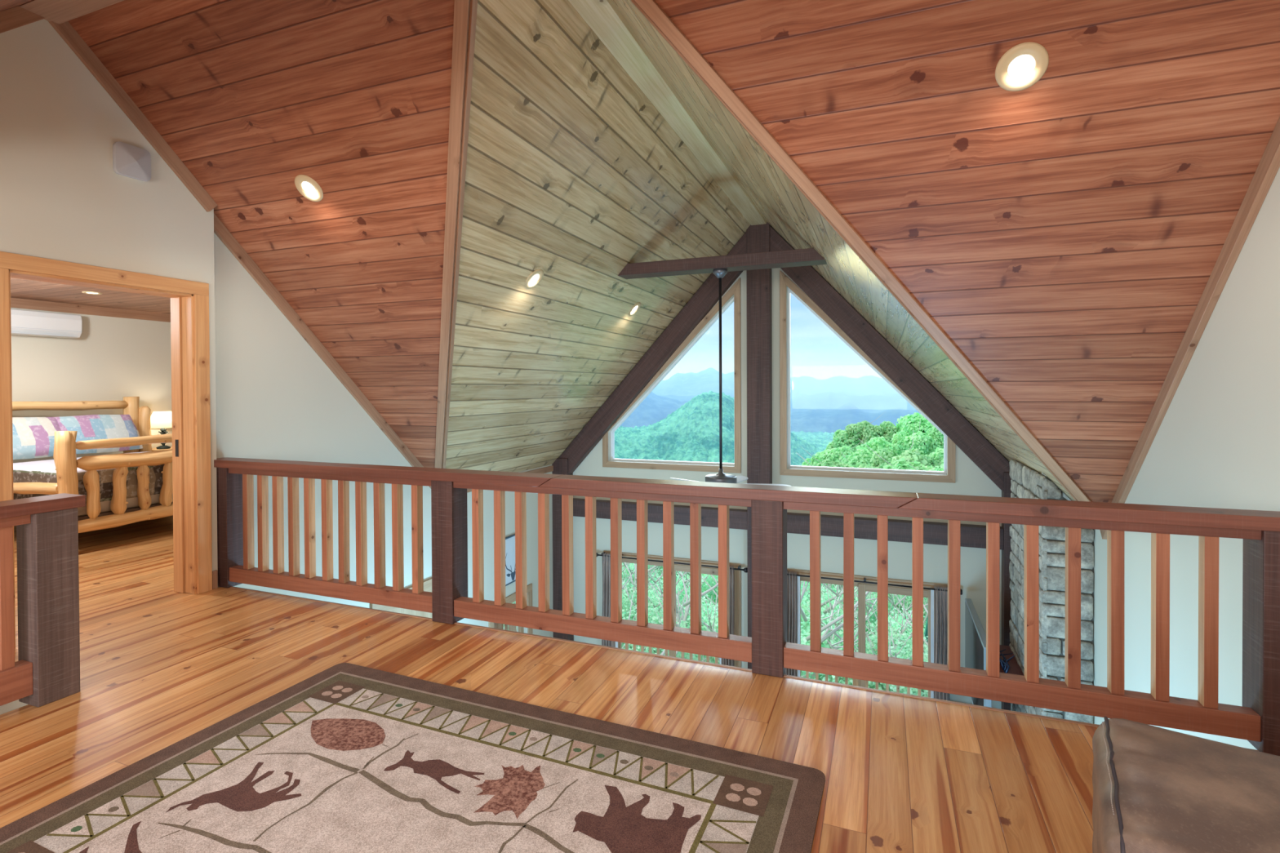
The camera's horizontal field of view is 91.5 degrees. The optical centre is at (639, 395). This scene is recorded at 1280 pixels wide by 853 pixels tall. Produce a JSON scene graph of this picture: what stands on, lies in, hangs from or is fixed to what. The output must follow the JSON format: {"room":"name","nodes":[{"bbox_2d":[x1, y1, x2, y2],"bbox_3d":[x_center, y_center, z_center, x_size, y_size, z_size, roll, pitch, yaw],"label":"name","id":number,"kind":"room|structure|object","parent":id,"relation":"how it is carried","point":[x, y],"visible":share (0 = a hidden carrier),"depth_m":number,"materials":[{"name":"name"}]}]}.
{"room":"loft landing","nodes":[
{"label":"loft landing","id":0,"kind":"room"},
{"bbox_2d":[0,0,31,11],"bbox_3d":[-1.615,-1.681,0.032,6.470,1.475,5.320,0,1,21],"label":"ceiling","id":1,"kind":"structure","parent":0,"point":[4,4],"depth_m":3.16,"materials":[{"name":"brown wood"}]},
{"bbox_2d":[10,277,170,314],"bbox_3d":[-5.067,-1.102,5.563,4.114,0.100,6.300,0,1,21],"label":"ceiling","id":2,"kind":"structure","parent":0,"point":[26,289],"depth_m":6.73,"materials":[{"name":"brown wood"}]},
{"bbox_2d":[10,307,172,462],"bbox_3d":[-7.048,0.090,6.350,0.150,2.600,6.700,0,1,21],"label":"wall","id":3,"kind":"structure","parent":0,"point":[113,358],"depth_m":7.49,"materials":[{"name":"beige paint"}]},
{"bbox_2d":[10,308,82,338],"bbox_3d":[-6.679,-0.791,6.780,0.226,0.270,0.930,0,1,21],"label":"air conditioner","id":4,"kind":"object","parent":3,"relation":"attached to","point":[24,322],"visible":1,"depth_m":6.87,"materials":[{"name":"white plastic"}]},
{"bbox_2d":[10,297,170,322],"bbox_3d":[-6.971,-0.998,6.307,0.025,0.105,6.300,0,1,21],"label":"trim","id":5,"kind":"structure","parent":3,"relation":"attached to","point":[17,303],"depth_m":7.38,"materials":[{"name":"brown wood"}]},
{"bbox_2d":[0,18,217,571],"bbox_3d":[-4.296,-0.444,1.607,0.200,3.735,6.277,0,1,21],"label":"wall","id":6,"kind":"structure","parent":0,"point":[62,197],"depth_m":3.73,"materials":[{"name":"beige paint"}]},
{"bbox_2d":[0,5,44,33],"bbox_3d":[-3.639,-1.589,2.975,0.030,1.375,1.427,0,1,21],"label":"trim","id":7,"kind":"structure","parent":6,"relation":"attached to","point":[17,16],"depth_m":3.44,"materials":[{"name":"brown wood"}]},
{"bbox_2d":[0,251,212,648],"bbox_3d":[-3.377,0.304,3.929,0.222,2.185,1.191,0,1,21],"label":"door frame","id":8,"kind":"structure","parent":6,"relation":"in","point":[189,300],"depth_m":4.36,"materials":[{"name":"brown wood"}]},
{"bbox_2d":[112,141,151,181],"bbox_3d":[-3.230,-1.490,3.978,0.062,0.204,0.204,0,1,21],"label":"wall speaker","id":9,"kind":"object","parent":6,"relation":"attached to","point":[130,161],"visible":1,"depth_m":3.95,"materials":[{"name":"grey plastic"}]},
{"bbox_2d":[47,20,217,212],"bbox_3d":[-3.236,-1.795,4.007,0.030,0.988,1.024,0,1,21],"label":"trim","id":10,"kind":"structure","parent":6,"relation":"attached to","point":[66,31],"depth_m":3.97,"materials":[{"name":"brown wood"}]},
{"bbox_2d":[212,569,217,589],"bbox_3d":[-3.057,1.325,4.482,0.015,0.130,0.037,0,1,21],"label":"baseboard","id":11,"kind":"structure","parent":6,"relation":"attached to","point":[215,573],"depth_m":4.48,"materials":[{"name":"brown wood"}]},
{"bbox_2d":[213,232,553,637],"bbox_3d":[-2.233,1.507,7.104,0.170,5.907,5.423,0,1,21],"label":"wall","id":12,"kind":"structure","parent":0,"point":[276,397],"depth_m":5.28,"materials":[{"name":"beige paint"}]},
{"bbox_2d":[213,213,431,488],"bbox_3d":[-2.678,-0.128,5.693,0.030,2.504,2.603,0,1,21],"label":"trim","id":13,"kind":"structure","parent":12,"relation":"attached to","point":[220,230],"depth_m":5.29,"materials":[{"name":"brown wood"}]},
{"bbox_2d":[369,577,431,617],"bbox_3d":[-2.360,3.228,6.445,0.070,2.480,1.020,0,1,21],"label":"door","id":14,"kind":"structure","parent":12,"relation":"in","point":[427,584],"depth_m":6.46,"materials":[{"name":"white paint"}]},
{"bbox_2d":[435,0,477,468],"bbox_3d":[-1.486,-0.570,4.774,0.072,3.301,4.547,0,1,-20],"label":"trim","id":15,"kind":"structure","parent":12,"relation":"attached to","point":[461,7],"depth_m":3.85,"materials":[{"name":"brown wood"}]},
{"bbox_2d":[466,465,553,493],"bbox_3d":[-1.745,1.096,8.093,0.020,0.080,2.517,0,1,21],"label":"trim","id":16,"kind":"structure","parent":12,"relation":"attached to","point":[543,470],"depth_m":8.93,"materials":[{"name":"brown wood"}]},
{"bbox_2d":[505,533,515,586],"bbox_3d":[-1.695,2.157,8.207,0.028,0.620,0.530,0,1,21],"label":"picture","id":17,"kind":"object","parent":12,"relation":"attached to","point":[510,577],"visible":0.39,"depth_m":8.17,"materials":[{"name":"white paper"}]},
{"bbox_2d":[488,583,533,634],"bbox_3d":[-1.735,3.537,8.250,0.122,1.820,1.010,0,1,21],"label":"door","id":18,"kind":"structure","parent":12,"relation":"in","point":[511,598],"depth_m":8.59,"materials":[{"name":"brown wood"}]},
{"bbox_2d":[0,515,1097,852],"bbox_3d":[-2.738,1.553,2.966,10.340,0.300,9.500,0,1,21],"label":"floor","id":19,"kind":"structure","parent":0,"point":[903,774],"depth_m":2.79,"materials":[{"name":"brown wood"}]},
{"bbox_2d":[0,493,85,707],"bbox_3d":[-3.261,0.955,1.607,0.175,0.928,3.000,0,1,21],"label":"stair railing","id":20,"kind":"object","parent":19,"relation":"on","point":[46,671],"visible":1,"depth_m":2.83,"materials":[{"name":"brown wood"}]},
{"bbox_2d":[12,396,173,554],"bbox_3d":[-5.605,0.703,6.591,2.244,1.374,1.914,0,1,21],"label":"bed","id":21,"kind":"object","parent":19,"relation":"on","point":[119,511],"visible":0.44,"depth_m":5.78,"materials":[{"name":"brown wood"}]},
{"bbox_2d":[12,417,61,459],"bbox_3d":[-6.390,0.441,6.457,0.321,0.427,0.710,0,1,21],"label":"pillow","id":22,"kind":"object","parent":21,"relation":"on","point":[33,437],"visible":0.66,"depth_m":6.47,"materials":[{"name":"fabric"}]},
{"bbox_2d":[13,451,164,504],"bbox_3d":[-5.340,0.818,6.469,1.345,0.333,1.680,0,1,21],"label":"quilt","id":23,"kind":"object","parent":21,"relation":"on","point":[40,471],"visible":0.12,"depth_m":5.74,"materials":[{"name":"fabric"}]},
{"bbox_2d":[55,414,142,453],"bbox_3d":[-6.138,0.434,7.099,0.321,0.428,0.770,0,1,21],"label":"pillow","id":24,"kind":"object","parent":21,"relation":"on","point":[88,427],"visible":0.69,"depth_m":7.04,"materials":[{"name":"fabric"}]},
{"bbox_2d":[151,446,172,451],"bbox_3d":[-6.031,1.024,8.046,0.470,0.690,0.500,0,1,21],"label":"nightstand","id":25,"kind":"object","parent":19,"relation":"on","point":[171,448],"visible":0.02,"depth_m":7.86,"materials":[{"name":"orange wood"}]},
{"bbox_2d":[150,411,172,448],"bbox_3d":[-6.074,0.442,7.949,0.380,0.475,0.380,0,1,21],"label":"table lamp","id":26,"kind":"object","parent":25,"relation":"on","point":[158,420],"visible":0.62,"depth_m":7.84,"materials":[{"name":"grey fabric"}]},
{"bbox_2d":[0,662,825,852],"bbox_3d":[-0.753,1.397,2.003,2.425,0.014,1.660,0,1,23],"label":"area rug","id":27,"kind":"object","parent":19,"relation":"on","point":[347,757],"visible":1,"depth_m":2.20,"materials":[{"name":"beige fabric"}]},
{"bbox_2d":[213,457,1279,755],"bbox_3d":[-0.267,0.924,3.497,6.095,0.926,0.182,0,1,21],"label":"loft railing","id":28,"kind":"object","parent":19,"relation":"on","point":[769,651],"visible":0.98,"depth_m":3.07,"materials":[{"name":"brown wood"}]},
{"bbox_2d":[217,586,1257,751],"bbox_3d":[-0.267,1.400,3.465,6.100,0.034,0.020,0,1,21],"label":"trim","id":29,"kind":"structure","parent":28,"relation":"attached to","point":[258,591],"depth_m":3.20,"materials":[{"name":"brown wood"}]},
{"bbox_2d":[1092,716,1279,852],"bbox_3d":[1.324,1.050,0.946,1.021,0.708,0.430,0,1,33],"label":"leather sofa","id":30,"kind":"object","parent":19,"relation":"on","point":[1156,789],"visible":1,"depth_m":1.12,"materials":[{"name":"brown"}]},
{"bbox_2d":[68,0,1279,502],"bbox_3d":[0.032,-0.608,4.247,6.470,3.719,3.707,0,1,21],"label":"ceiling","id":31,"kind":"structure","parent":0,"point":[1067,232],"depth_m":3.25,"materials":[{"name":"brown wood"}]},
{"bbox_2d":[294,174,323,201],"bbox_3d":[-2.199,-1.377,4.146,0.196,0.142,0.147,0,1,21],"label":"recessed light","id":32,"kind":"object","parent":31,"relation":"in","point":[309,185],"visible":1,"depth_m":4.14,"materials":[{"name":"beige"}]},
{"bbox_2d":[630,0,1091,502],"bbox_3d":[1.502,-0.592,3.585,4.484,3.253,0.061,-1,1,-27],"label":"trim","id":33,"kind":"structure","parent":31,"relation":"attached to","point":[651,7],"depth_m":3.35,"materials":[{"name":"brown wood"}]},
{"bbox_2d":[995,41,1048,91],"bbox_3d":[1.616,-1.391,2.643,0.196,0.142,0.147,0,1,21],"label":"recessed light","id":34,"kind":"object","parent":31,"relation":"in","point":[1020,61],"visible":1,"depth_m":2.64,"materials":[{"name":"beige"}]},
{"bbox_2d":[441,0,1075,501],"bbox_3d":[0.527,-0.622,5.515,6.470,3.719,6.430,0,1,21],"label":"ceiling","id":35,"kind":"structure","parent":0,"point":[574,175],"depth_m":5.11,"materials":[{"name":"brown wood"}]},
{"bbox_2d":[524,269,543,288],"bbox_3d":[-0.883,-0.976,5.218,0.138,0.150,0.196,0,1,21],"label":"recessed light","id":36,"kind":"object","parent":35,"relation":"in","point":[533,279],"visible":1,"depth_m":5.21,"materials":[{"name":"beige"}]},
{"bbox_2d":[628,302,640,315],"bbox_3d":[-0.063,-1.011,7.292,0.138,0.150,0.196,0,1,21],"label":"recessed light","id":37,"kind":"object","parent":35,"relation":"in","point":[635,308],"visible":1,"depth_m":7.28,"materials":[{"name":"beige"}]},
{"bbox_2d":[568,0,767,225],"bbox_3d":[0.479,-2.248,5.375,0.215,0.125,5.870,0,1,21],"label":"ridge beam","id":38,"kind":"structure","parent":35,"relation":"attached to","point":[603,17],"depth_m":4.44,"materials":[{"name":"beige wood"}]},
{"bbox_2d":[617,248,826,279],"bbox_3d":[0.757,-1.276,6.072,2.032,0.115,0.230,0,1,21],"label":"beam","id":39,"kind":"structure","parent":35,"relation":"attached to","point":[807,256],"depth_m":5.97,"materials":[{"name":"brown wood"}]},
{"bbox_2d":[670,268,791,486],"bbox_3d":[0.818,-0.151,6.080,1.268,2.135,1.262,0,1,21],"label":"ceiling fan","id":40,"kind":"object","parent":39,"relation":"hanging from","point":[720,477],"visible":0.7,"depth_m":6.04,"materials":[{"name":"grey metal"}]},
{"bbox_2d":[573,267,1001,709],"bbox_3d":[1.649,1.013,8.386,6.470,6.835,0.200,0,1,21],"label":"wall","id":41,"kind":"structure","parent":0,"point":[971,480],"depth_m":8.18,"materials":[{"name":"beige paint"}]},
{"bbox_2d":[602,278,741,473],"bbox_3d":[0.430,-0.264,8.814,2.040,2.622,0.182,0,1,21],"label":"window","id":42,"kind":"structure","parent":41,"relation":"in","point":[735,290],"depth_m":8.61,"materials":[{"name":"brown wood"}]},
{"bbox_2d":[603,550,741,667],"bbox_3d":[0.443,3.353,8.839,2.030,2.162,0.165,0,1,21],"label":"door","id":43,"kind":"structure","parent":41,"relation":"in","point":[678,567],"depth_m":8.61,"materials":[{"name":"brown wood"}]},
{"bbox_2d":[596,551,747,573],"bbox_3d":[0.391,2.318,8.694,2.244,0.068,0.119,0,1,21],"label":"curtain rod","id":44,"kind":"object","parent":41,"relation":"attached to","point":[745,569],"visible":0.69,"depth_m":8.56,"materials":[{"name":"brown metal"}]},
{"bbox_2d":[601,552,617,648],"bbox_3d":[-0.440,3.328,8.998,0.241,2.112,0.088,0,1,21],"label":"curtain","id":45,"kind":"object","parent":44,"relation":"hanging from","point":[606,560],"visible":0.27,"depth_m":8.99,"materials":[{"name":"beige fabric"}]},
{"bbox_2d":[720,564,734,666],"bbox_3d":[1.167,3.327,8.370,0.211,2.112,0.088,0,1,21],"label":"curtain","id":46,"kind":"object","parent":44,"relation":"hanging from","point":[731,578],"visible":0.13,"depth_m":8.35,"materials":[{"name":"beige fabric"}]},
{"bbox_2d":[551,222,1012,710],"bbox_3d":[1.575,1.046,8.211,6.120,6.773,0.170,0,1,21],"label":"frame","id":47,"kind":"object","parent":41,"relation":"attached to","point":[757,237],"visible":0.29,"depth_m":8.10,"materials":[{"name":"brown wood"}]},
{"bbox_2d":[786,568,946,697],"bbox_3d":[2.809,3.351,7.915,1.950,2.162,0.165,0,1,21],"label":"door","id":48,"kind":"structure","parent":41,"relation":"in","point":[862,587],"depth_m":7.89,"materials":[{"name":"brown wood"}]},
{"bbox_2d":[779,270,955,483],"bbox_3d":[2.826,-0.298,7.878,2.063,2.686,0.182,0,1,21],"label":"window","id":49,"kind":"structure","parent":41,"relation":"in","point":[784,281],"depth_m":8.03,"materials":[{"name":"brown wood"}]},
{"bbox_2d":[786,569,962,595],"bbox_3d":[2.794,2.316,7.756,2.164,0.068,0.119,0,1,21],"label":"curtain rod","id":50,"kind":"object","parent":41,"relation":"attached to","point":[864,579],"visible":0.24,"depth_m":7.71,"materials":[{"name":"brown metal"}]},
{"bbox_2d":[784,570,799,676],"bbox_3d":[1.963,3.326,8.059,0.201,2.112,0.088,0,1,21],"label":"curtain","id":51,"kind":"object","parent":50,"relation":"hanging from","point":[793,582],"visible":0.34,"depth_m":8.05,"materials":[{"name":"beige fabric"}]},
{"bbox_2d":[930,585,949,701],"bbox_3d":[3.580,3.325,7.428,0.211,2.112,0.088,0,1,21],"label":"curtain","id":52,"kind":"object","parent":50,"relation":"hanging from","point":[939,651],"visible":0.36,"depth_m":7.43,"materials":[{"name":"beige fabric"}]},
{"bbox_2d":[1093,167,1279,750],"bbox_3d":[2.487,1.073,1.886,0.180,6.835,11.700,0,1,21],"label":"wall","id":53,"kind":"structure","parent":0,"point":[1216,444],"depth_m":3.06,"materials":[{"name":"beige paint"}]},
{"bbox_2d":[19,0,124,23],"bbox_3d":[-0.621,-2.166,2.450,6.016,0.020,0.180,0,1,21],"label":"trim","id":54,"kind":"structure","parent":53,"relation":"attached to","point":[59,11],"depth_m":3.47,"materials":[{"name":"brown wood"}]},
{"bbox_2d":[1099,116,1279,539],"bbox_3d":[2.807,-0.612,3.003,0.035,3.388,3.525,0,1,21],"label":"trim","id":55,"kind":"structure","parent":53,"relation":"attached to","point":[1268,166],"depth_m":3.12,"materials":[{"name":"brown wood"}]},
{"bbox_3d":[0.115,4.576,4.464,6.120,0.200,8.300,0,1,21],"label":"floor","id":56,"kind":"structure","parent":0,"visible":0},
{"bbox_2d":[1008,458,1094,724],"bbox_3d":[3.648,2.530,5.611,0.366,3.838,1.429,0,1,21],"label":"stone chimney","id":57,"kind":"object","parent":56,"relation":"on","point":[1026,482],"visible":0.34,"depth_m":4.99,"materials":[{"name":"grey stone"}]},
{"bbox_2d":[999,644,1024,675],"bbox_3d":[3.478,2.651,5.952,0.235,0.230,0.840,0,1,21],"label":"mantel shelf","id":58,"kind":"object","parent":57,"relation":"attached to","point":[1015,668],"visible":0.21,"depth_m":5.91,"materials":[{"name":"brown wood"}]},
{"bbox_2d":[999,648,1014,673],"bbox_3d":[3.403,2.463,5.842,0.158,0.144,0.426,0,1,21],"label":"antler decoration","id":59,"kind":"object","parent":58,"relation":"on","point":[1002,663],"visible":0.63,"depth_m":5.75,"materials":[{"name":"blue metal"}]},
{"bbox_3d":[3.506,4.031,6.429,0.450,0.820,1.600,0,1,21],"label":"media console","id":60,"kind":"object","parent":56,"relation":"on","visible":0},
{"bbox_2d":[964,598,991,707],"bbox_3d":[3.513,2.981,6.489,0.220,1.280,1.460,0,1,21],"label":"television","id":61,"kind":"object","parent":60,"relation":"on","point":[975,633],"visible":0.37,"depth_m":6.45,"materials":[{"name":"grey"}]},
{"label":"outside","id":62,"kind":"structure","parent":0,"visible":0},
{"bbox_3d":[0.405,4.824,6.581,8.320,0.140,6.450,0,1,21],"label":"floor","id":63,"kind":"structure","parent":62,"visible":0},
{"bbox_2d":[508,625,920,696],"bbox_3d":[1.539,4.215,9.486,8.220,1.010,0.140,0,1,21],"label":"deck railing","id":64,"kind":"object","parent":63,"relation":"on","point":[511,628],"visible":0.11,"depth_m":9.11,"materials":[{"name":"brown wood"}]},
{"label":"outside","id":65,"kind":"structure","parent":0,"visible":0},
{"bbox_2d":[614,391,928,660],"bbox_3d":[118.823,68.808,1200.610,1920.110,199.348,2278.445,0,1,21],"label":"mountain","id":66,"kind":"structure","parent":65,"point":[691,433],"depth_m":898.29},
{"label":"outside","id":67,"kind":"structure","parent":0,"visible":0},
{"bbox_2d":[619,391,919,433],"bbox_3d":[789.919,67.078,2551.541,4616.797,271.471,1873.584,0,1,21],"label":"mountain ridge","id":68,"kind":"object","parent":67,"point":[654,408],"visible":0.15,"depth_m":2710.11,"materials":[{"name":"blue"}]},
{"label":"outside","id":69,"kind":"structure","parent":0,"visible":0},
{"bbox_2d":[651,367,897,398],"bbox_3d":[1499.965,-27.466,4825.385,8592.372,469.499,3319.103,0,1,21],"label":"clouds","id":70,"kind":"structure","parent":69,"point":[689,384],"depth_m":5424.68,"materials":[{"name":"white"}]},
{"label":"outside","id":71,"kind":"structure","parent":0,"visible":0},
{"bbox_2d":[657,391,915,413],"bbox_3d":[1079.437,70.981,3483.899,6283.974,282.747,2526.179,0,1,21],"label":"mountain ridge","id":72,"kind":"object","parent":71,"point":[873,403],"visible":0.09,"depth_m":3817.21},
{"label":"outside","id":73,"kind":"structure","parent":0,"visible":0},
{"bbox_2d":[621,562,690,649],"bbox_3d":[-0.220,14.260,32.357,5.748,15.518,6.620,-1,1,-35],"label":"tree","id":74,"kind":"object","parent":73,"point":[626,606],"visible":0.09,"depth_m":31.54,"materials":[{"name":"green plant"}]},
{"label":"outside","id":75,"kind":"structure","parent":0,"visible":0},
{"bbox_2d":[648,564,717,661],"bbox_3d":[2.740,16.901,33.447,7.242,15.832,6.448,-1,1,-35],"label":"tree","id":76,"kind":"object","parent":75,"point":[651,565],"visible":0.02,"depth_m":34.59,"materials":[{"name":"green plant"}]},
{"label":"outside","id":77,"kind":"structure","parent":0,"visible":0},
{"bbox_2d":[676,571,718,657],"bbox_3d":[4.570,14.403,31.887,6.114,14.330,5.308,0,1,29],"label":"tree","id":78,"kind":"object","parent":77,"point":[704,612],"visible":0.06,"depth_m":31.76,"materials":[{"name":"green plant"}]},
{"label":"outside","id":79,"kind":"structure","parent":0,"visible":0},
{"bbox_2d":[800,581,877,653],"bbox_3d":[8.640,14.295,30.067,6.780,15.894,5.887,0,1,-18],"label":"tree","id":80,"kind":"object","parent":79,"point":[805,606],"visible":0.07,"depth_m":30.20,"materials":[{"name":"green plant"}]},
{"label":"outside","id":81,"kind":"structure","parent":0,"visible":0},
{"bbox_2d":[888,595,928,658],"bbox_3d":[13.487,14.614,28.207,6.035,14.147,5.240,0,1,-3],"label":"tree","id":82,"kind":"object","parent":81,"point":[897,617],"visible":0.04,"depth_m":29.11,"materials":[{"name":"green plant"}]},
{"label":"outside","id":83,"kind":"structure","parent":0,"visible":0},
{"bbox_2d":[622,562,662,610],"bbox_3d":[-2.046,16.605,44.024,6.591,17.793,7.591,-1,1,-32],"label":"tree","id":84,"kind":"object","parent":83,"point":[629,566],"visible":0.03,"depth_m":42.90,"materials":[{"name":"green plant"}]},
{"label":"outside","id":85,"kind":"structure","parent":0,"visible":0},
{"bbox_2d":[622,562,685,624],"bbox_3d":[0.249,18.495,44.621,6.986,15.273,6.221,0,1,45],"label":"tree","id":86,"kind":"object","parent":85,"point":[657,582],"visible":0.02,"depth_m":44.33,"materials":[{"name":"green plant"}]},
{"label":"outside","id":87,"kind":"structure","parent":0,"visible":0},
{"bbox_2d":[648,568,718,611],"bbox_3d":[4.038,17.841,45.960,6.802,18.362,7.834,0,1,8],"label":"tree","id":88,"kind":"object","parent":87,"point":[704,587],"visible":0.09,"depth_m":44.80,"materials":[{"name":"green plant"}]},
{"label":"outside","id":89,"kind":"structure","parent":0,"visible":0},
{"bbox_2d":[801,583,899,644],"bbox_3d":[13.577,17.384,40.621,6.573,17.744,7.570,0,1,15],"label":"tree","id":90,"kind":"object","parent":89,"point":[872,616],"visible":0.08,"depth_m":39.62,"materials":[{"name":"green plant"}]},
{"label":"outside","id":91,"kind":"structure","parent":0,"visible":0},
{"bbox_2d":[875,592,926,648],"bbox_3d":[17.974,17.969,42.634,6.454,15.846,7.248,0,1,32],"label":"tree","id":92,"kind":"object","parent":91,"point":[906,601],"visible":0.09,"depth_m":41.02,"materials":[{"name":"green plant"}]},
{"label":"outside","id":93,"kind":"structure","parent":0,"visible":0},
{"bbox_2d":[844,414,883,445],"bbox_3d":[59.881,12.797,166.117,10.335,17.065,9.972,0,1,19],"label":"tree","id":94,"kind":"object","parent":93,"point":[866,428],"visible":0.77,"depth_m":163.71,"materials":[{"name":"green plant"}]},
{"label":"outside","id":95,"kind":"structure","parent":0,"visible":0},
{"bbox_2d":[825,429,861,452],"bbox_3d":[54.132,16.983,166.231,9.987,16.066,9.637,0,1,27],"label":"tree","id":96,"kind":"object","parent":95,"point":[841,437],"visible":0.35,"depth_m":163.73,"materials":[{"name":"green plant"}]},
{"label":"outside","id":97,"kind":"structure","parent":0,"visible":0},
{"bbox_2d":[869,420,899,446],"bbox_3d":[65.945,14.009,166.876,9.087,14.619,8.768,-1,1,-37],"label":"tree","id":98,"kind":"object","parent":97,"point":[888,430],"visible":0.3,"depth_m":164.55,"materials":[{"name":"green plant"}]},
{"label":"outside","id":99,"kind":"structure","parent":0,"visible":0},
{"bbox_2d":[894,412,933,439],"bbox_3d":[72.733,12.411,161.465,13.192,22.574,13.672,0,1,-10],"label":"tree","id":100,"kind":"object","parent":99,"point":[910,424],"visible":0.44,"depth_m":158.71,"materials":[{"name":"green plant"}]},
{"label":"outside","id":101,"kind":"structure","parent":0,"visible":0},
{"bbox_2d":[798,451,821,466],"bbox_3d":[43.165,22.548,148.799,11.524,18.539,11.119,-1,1,-42],"label":"tree","id":102,"kind":"object","parent":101,"point":[813,461],"visible":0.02,"depth_m":148.48,"materials":[{"name":"green plant"}]},
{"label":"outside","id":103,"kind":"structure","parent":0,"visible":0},
{"bbox_2d":[819,435,869,464],"bbox_3d":[44.712,17.196,136.675,10.524,17.376,10.154,0,1,28],"label":"tree","id":104,"kind":"object","parent":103,"point":[834,455],"visible":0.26,"depth_m":135.09,"materials":[{"name":"green plant"}]},
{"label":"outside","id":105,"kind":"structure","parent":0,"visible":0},
{"bbox_2d":[856,435,892,460],"bbox_3d":[55.376,18.291,146.313,10.608,17.686,10.993,0,1,0],"label":"tree","id":106,"kind":"object","parent":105,"point":[875,443],"visible":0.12,"depth_m":144.69,"materials":[{"name":"green plant"}]},
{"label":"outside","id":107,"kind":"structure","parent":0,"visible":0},
{"bbox_2d":[890,418,940,455],"bbox_3d":[60.318,13.951,136.828,10.073,17.238,10.440,0,1,44],"label":"tree","id":108,"kind":"object","parent":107,"point":[926,444],"visible":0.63,"depth_m":134.24,"materials":[{"name":"green plant"}]},
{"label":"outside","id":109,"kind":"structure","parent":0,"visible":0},
{"bbox_2d":[924,426,943,448],"bbox_3d":[67.476,12.666,138.617,7.988,13.318,8.279,0,1,19],"label":"tree","id":110,"kind":"object","parent":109,"point":[936,435],"visible":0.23,"depth_m":137.20,"materials":[{"name":"green plant"}]},
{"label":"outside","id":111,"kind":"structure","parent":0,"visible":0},
{"bbox_2d":[804,449,853,467],"bbox_3d":[35.172,17.813,116.350,10.050,16.594,9.697,0,1,19],"label":"tree","id":112,"kind":"object","parent":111,"point":[826,463],"visible":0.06,"depth_m":115.92,"materials":[{"name":"green plant"}]},
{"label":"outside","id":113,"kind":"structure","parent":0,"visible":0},
{"bbox_2d":[838,447,872,467],"bbox_3d":[44.159,19.092,123.024,10.462,17.442,10.842,0,1,39],"label":"tree","id":114,"kind":"object","parent":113,"point":[855,460],"visible":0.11,"depth_m":121.81,"materials":[{"name":"green plant"}]},
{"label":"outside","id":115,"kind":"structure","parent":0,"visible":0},
{"bbox_2d":[869,434,942,468],"bbox_3d":[46.934,16.890,109.737,12.676,21.691,13.137,0,1,41],"label":"tree","id":116,"kind":"object","parent":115,"point":[915,455],"visible":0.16,"depth_m":108.29,"materials":[{"name":"green plant"}]},
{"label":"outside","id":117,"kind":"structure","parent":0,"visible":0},
{"bbox_2d":[929,447,943,467],"bbox_3d":[54.019,16.379,110.426,8.616,14.364,8.929,0,1,9],"label":"tree","id":118,"kind":"object","parent":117,"point":[939,455],"visible":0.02,"depth_m":109.75,"materials":[{"name":"green plant"}]},
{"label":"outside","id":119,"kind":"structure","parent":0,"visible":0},
{"bbox_2d":[857,438,934,471],"bbox_3d":[41.820,18.097,99.110,13.590,22.439,13.113,0,1,23],"label":"tree","id":120,"kind":"object","parent":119,"point":[900,464],"visible":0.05,"depth_m":99.00,"materials":[{"name":"green plant"}]},
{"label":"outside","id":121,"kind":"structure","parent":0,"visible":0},
{"bbox_2d":[621,582,690,655],"bbox_3d":[-0.426,14.708,22.322,6.180,15.172,6.940,0,1,-17],"label":"tree","id":122,"kind":"object","parent":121,"point":[677,611],"visible":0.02,"depth_m":23.32,"materials":[{"name":"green plant"}]},
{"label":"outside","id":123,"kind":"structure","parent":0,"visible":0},
{"bbox_2d":[621,570,719,664],"bbox_3d":[1.841,14.047,26.024,6.456,17.427,7.435,0,1,-14],"label":"tree","id":124,"kind":"object","parent":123,"point":[682,622],"visible":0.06,"depth_m":26.04,"materials":[{"name":"green plant"}]},
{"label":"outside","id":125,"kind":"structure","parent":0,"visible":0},
{"bbox_2d":[676,594,829,680],"bbox_3d":[4.185,15.072,24.588,6.251,15.346,7.020,-1,1,-41],"label":"tree","id":126,"kind":"object","parent":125,"point":[704,623],"visible":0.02,"depth_m":25.06,"materials":[{"name":"green plant"}]},
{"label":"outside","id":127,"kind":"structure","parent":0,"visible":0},
{"bbox_2d":[800,581,877,688],"bbox_3d":[6.342,14.245,24.067,7.869,18.445,6.832,-1,1,-27],"label":"tree","id":128,"kind":"object","parent":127,"point":[834,624],"visible":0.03,"depth_m":24.60,"materials":[{"name":"green plant"}]},
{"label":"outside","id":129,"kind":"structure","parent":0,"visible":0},
{"bbox_2d":[806,585,928,692],"bbox_3d":[8.893,13.878,24.108,5.619,13.796,6.310,0,1,4],"label":"tree","id":130,"kind":"object","parent":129,"point":[871,650],"visible":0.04,"depth_m":24.08,"materials":[{"name":"green plant"}]},
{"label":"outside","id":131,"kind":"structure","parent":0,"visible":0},
{"bbox_2d":[855,594,928,697],"bbox_3d":[10.790,13.058,22.029,5.744,15.506,6.615,0,1,-15],"label":"tree","id":132,"kind":"object","parent":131,"point":[908,642],"visible":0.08,"depth_m":22.75,"materials":[{"name":"green plant"}]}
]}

